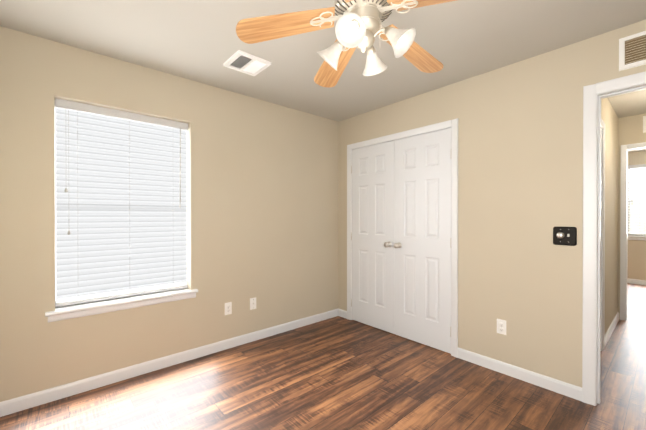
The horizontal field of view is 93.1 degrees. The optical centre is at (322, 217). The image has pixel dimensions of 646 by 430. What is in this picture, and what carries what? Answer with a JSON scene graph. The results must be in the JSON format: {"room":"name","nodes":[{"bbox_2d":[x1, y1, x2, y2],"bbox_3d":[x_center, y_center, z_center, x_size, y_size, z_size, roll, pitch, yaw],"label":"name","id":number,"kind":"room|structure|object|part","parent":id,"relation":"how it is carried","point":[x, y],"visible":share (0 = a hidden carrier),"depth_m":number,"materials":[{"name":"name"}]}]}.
{"room":"empty bedroom","nodes":[
{"label":"empty bedroom","id":0,"kind":"room"},
{"bbox_2d":[0,26,337,401],"bbox_3d":[-0.982,0.021,2.927,3.230,2.440,0.160,0,0,-41],"label":"wall","id":1,"kind":"structure","parent":0,"point":[262,201],"depth_m":2.65,"materials":[{"name":"beige paint"}]},
{"bbox_2d":[45,98,197,322],"bbox_3d":[-1.528,-0.066,2.420,0.993,1.549,0.194,0,0,-41],"label":"bedroom window","id":2,"kind":"structure","parent":1,"relation":"in","point":[120,210],"depth_m":2.38,"materials":[{"name":"white plastic"}]},
{"bbox_3d":[-1.520,0.672,2.413,0.993,0.074,0.168,0,0,-41],"label":"sill","id":3,"kind":"part","parent":2,"relation":"part of","materials":[{"name":"white wood"}]},
{"bbox_2d":[0,308,339,416],"bbox_3d":[-0.914,1.197,2.877,2.960,0.088,0.013,0,0,-41],"label":"baseboard","id":4,"kind":"structure","parent":1,"relation":"attached to","point":[20,403],"depth_m":2.42,"materials":[{"name":"white wood"}]},
{"bbox_2d":[225,302,231,314],"bbox_3d":[-0.897,0.864,2.895,0.070,0.115,0.007,0,0,-41],"label":"outlet","id":5,"kind":"object","parent":1,"relation":"attached to","point":[228,308],"visible":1,"depth_m":2.90,"materials":[{"name":"white plastic"}]},
{"bbox_2d":[250,297,255,309],"bbox_3d":[-0.697,0.866,3.066,0.070,0.115,0.012,0,0,-41],"label":"cable jack","id":6,"kind":"object","parent":1,"relation":"attached to","point":[252,303],"visible":1,"depth_m":3.06,"materials":[{"name":"white plastic"}]},
{"bbox_2d":[0,283,645,429],"bbox_3d":[2.514,1.265,3.033,9.000,0.050,4.900,0,0,-41],"label":"floor","id":7,"kind":"structure","parent":0,"point":[337,373],"depth_m":2.16,"materials":[{"name":"brown wood"}]},
{"bbox_2d":[0,0,645,152],"bbox_3d":[2.514,-1.225,3.023,9.000,0.050,4.900,0,0,-41],"label":"ceiling","id":8,"kind":"structure","parent":0,"point":[200,41],"depth_m":2.06,"materials":[{"name":"paint"}]},
{"bbox_2d":[223,50,271,75],"bbox_3d":[-0.589,-1.190,2.377,0.276,0.016,0.276,0,0,-41],"label":"ceiling vent","id":9,"kind":"object","parent":8,"relation":"in","point":[245,62],"visible":0.98,"depth_m":2.36,"materials":[{"name":"white plastic"}]},
{"bbox_2d":[236,0,456,87],"bbox_3d":[0.253,-1.001,1.617,1.236,0.387,1.266,0,0,-41],"label":"ceiling fan","id":10,"kind":"object","parent":8,"relation":"hanging from","point":[359,26],"visible":1,"depth_m":1.57,"materials":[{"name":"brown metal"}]},
{"label":"blade","id":11,"kind":"part","parent":10,"relation":"part of","materials":[{"name":"brown wood"}]},
{"bbox_3d":[0.080,-0.998,1.983,0.165,0.006,0.515,9,-13,-17],"label":"blade","id":12,"kind":"part","parent":10,"relation":"part of","materials":[{"name":"brown wood"}]},
{"bbox_3d":[0.538,-0.998,1.844,0.515,0.006,0.165,13,1,-37],"label":"blade","id":13,"kind":"part","parent":10,"relation":"part of","materials":[{"name":"brown wood"}]},
{"bbox_3d":[0.548,-0.996,1.365,0.515,0.006,0.165,13,16,34],"label":"blade","id":14,"kind":"part","parent":10,"relation":"part of","materials":[{"name":"brown wood"}]},
{"bbox_2d":[338,20,645,386],"bbox_3d":[1.367,0.022,2.607,0.120,2.440,3.660,0,0,-41],"label":"wall","id":15,"kind":"structure","parent":0,"point":[520,161],"depth_m":2.35,"materials":[{"name":"beige paint"}]},
{"bbox_2d":[351,141,394,333],"bbox_3d":[0.532,0.210,3.438,0.106,2.037,0.618,0,0,-41],"label":"closet door leaf","id":16,"kind":"structure","parent":15,"relation":"in","point":[372,233],"depth_m":3.43,"materials":[{"name":"white paint"}]},
{"bbox_2d":[347,118,457,357],"bbox_3d":[0.790,0.182,3.252,0.140,2.114,1.354,0,0,-41],"label":"trim","id":17,"kind":"structure","parent":15,"relation":"attached to","point":[452,124],"depth_m":2.75,"materials":[{"name":"white wood"}]},
{"bbox_2d":[394,128,450,353],"bbox_3d":[0.941,0.212,2.972,0.106,2.037,0.618,0,0,-41],"label":"closet door leaf","id":18,"kind":"structure","parent":15,"relation":"in","point":[422,241],"depth_m":2.96,"materials":[{"name":"white paint"}]},
{"bbox_2d":[497,319,505,334],"bbox_3d":[1.427,0.876,2.446,0.007,0.115,0.070,0,0,-41],"label":"outlet","id":19,"kind":"object","parent":15,"relation":"attached to","point":[501,326],"visible":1,"depth_m":2.44,"materials":[{"name":"white plastic"}]},
{"bbox_2d":[457,347,581,400],"bbox_3d":[1.477,1.199,2.385,0.013,0.088,0.861,0,0,-41],"label":"baseboard","id":20,"kind":"structure","parent":15,"relation":"attached to","point":[575,392],"depth_m":2.32,"materials":[{"name":"white wood"}]},
{"bbox_2d":[553,227,576,245],"bbox_3d":[1.684,0.131,2.134,0.028,0.130,0.132,0,0,-41],"label":"dimmer switch plate","id":21,"kind":"object","parent":15,"relation":"attached to","point":[565,236],"visible":1,"depth_m":2.13,"materials":[{"name":"black"}]},
{"bbox_2d":[582,71,645,405],"bbox_3d":[2.122,0.184,1.747,0.158,2.122,0.960,0,0,-41],"label":"door frame","id":22,"kind":"structure","parent":15,"relation":"attached to","point":[594,94],"depth_m":2.03,"materials":[{"name":"white wood"}]},
{"bbox_2d":[619,31,645,70],"bbox_3d":[2.111,-1.024,1.653,0.014,0.202,0.738,0,0,-41],"label":"air vent","id":23,"kind":"object","parent":15,"relation":"in","point":[632,51],"visible":1,"depth_m":1.88,"materials":[{"name":"white metal"}]},
{"bbox_2d":[601,98,617,333],"bbox_3d":[2.667,0.020,2.990,2.340,2.440,0.120,0,0,-41],"label":"wall","id":24,"kind":"structure","parent":0,"point":[609,116],"depth_m":3.28,"materials":[{"name":"beige paint"}]},
{"bbox_2d":[601,118,604,350],"bbox_3d":[2.260,0.185,2.621,0.884,2.114,0.140,0,0,-41],"label":"door frame","id":25,"kind":"structure","parent":24,"relation":"attached to","point":[602,235],"depth_m":2.83,"materials":[{"name":"white wood"}]},
{"bbox_2d":[605,312,618,345],"bbox_3d":[3.111,1.195,3.294,1.278,0.088,0.013,0,0,-41],"label":"baseboard","id":26,"kind":"structure","parent":24,"relation":"attached to","point":[612,326],"depth_m":3.25,"materials":[{"name":"white wood"}]},
{"bbox_2d":[618,114,645,318],"bbox_3d":[3.988,0.019,3.350,0.120,2.440,1.320,0,0,-41],"label":"wall","id":27,"kind":"structure","parent":0,"point":[630,129],"depth_m":3.67,"materials":[{"name":"beige paint"}]},
{"bbox_2d":[620,142,645,320],"bbox_3d":[3.988,0.182,3.351,0.158,2.114,1.054,0,0,-41],"label":"door frame","id":28,"kind":"structure","parent":27,"relation":"attached to","point":[625,149],"depth_m":3.67,"materials":[{"name":"white wood"}]},
{"bbox_2d":[643,116,645,132],"bbox_3d":[3.885,-1.079,3.362,0.014,0.193,0.508,0,0,-41],"label":"air vent","id":29,"kind":"object","parent":27,"relation":"in","point":[644,124],"visible":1,"depth_m":3.54,"materials":[{"name":"white"}]},
{"bbox_2d":[627,151,645,279],"bbox_3d":[6.024,0.011,5.442,0.120,2.440,3.700,0,0,-41],"label":"wall","id":30,"kind":"structure","parent":0,"point":[636,259],"depth_m":5.63,"materials":[{"name":"beige paint"}]},
{"bbox_2d":[627,278,645,284],"bbox_3d":[5.974,1.187,5.403,0.013,0.088,3.460,0,0,-41],"label":"baseboard","id":31,"kind":"structure","parent":30,"relation":"attached to","point":[633,281],"depth_m":5.63,"materials":[{"name":"white wood"}]},
{"bbox_2d":[628,169,645,235],"bbox_3d":[6.163,-0.309,5.324,0.035,1.320,1.240,0,0,-41],"label":"room window","id":32,"kind":"structure","parent":30,"relation":"in","point":[642,200],"depth_m":5.75,"materials":[{"name":"white"}]},
{"bbox_2d":[628,164,645,235],"bbox_3d":[6.117,-0.314,5.284,0.076,1.306,1.232,0,0,-41],"label":"blinds","id":33,"kind":"object","parent":32,"relation":"attached to","point":[637,166],"visible":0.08,"depth_m":5.64,"materials":[{"name":"white plastic"}]},
{"bbox_2d":[628,236,645,240],"bbox_3d":[6.117,0.385,5.286,0.128,0.074,1.340,0,0,-41],"label":"window sill","id":34,"kind":"structure","parent":30,"relation":"attached to","point":[638,238],"depth_m":5.61,"materials":[{"name":"white wood"}]},
{"bbox_2d":[630,167,645,233],"bbox_3d":[6.181,-0.309,5.340,0.008,1.340,1.260,0,0,-41],"label":"window glow in the far room","id":35,"kind":"object","parent":30,"relation":"attached to","point":[636,184],"depth_m":5.70,"materials":[{"name":"grey"}]}
]}

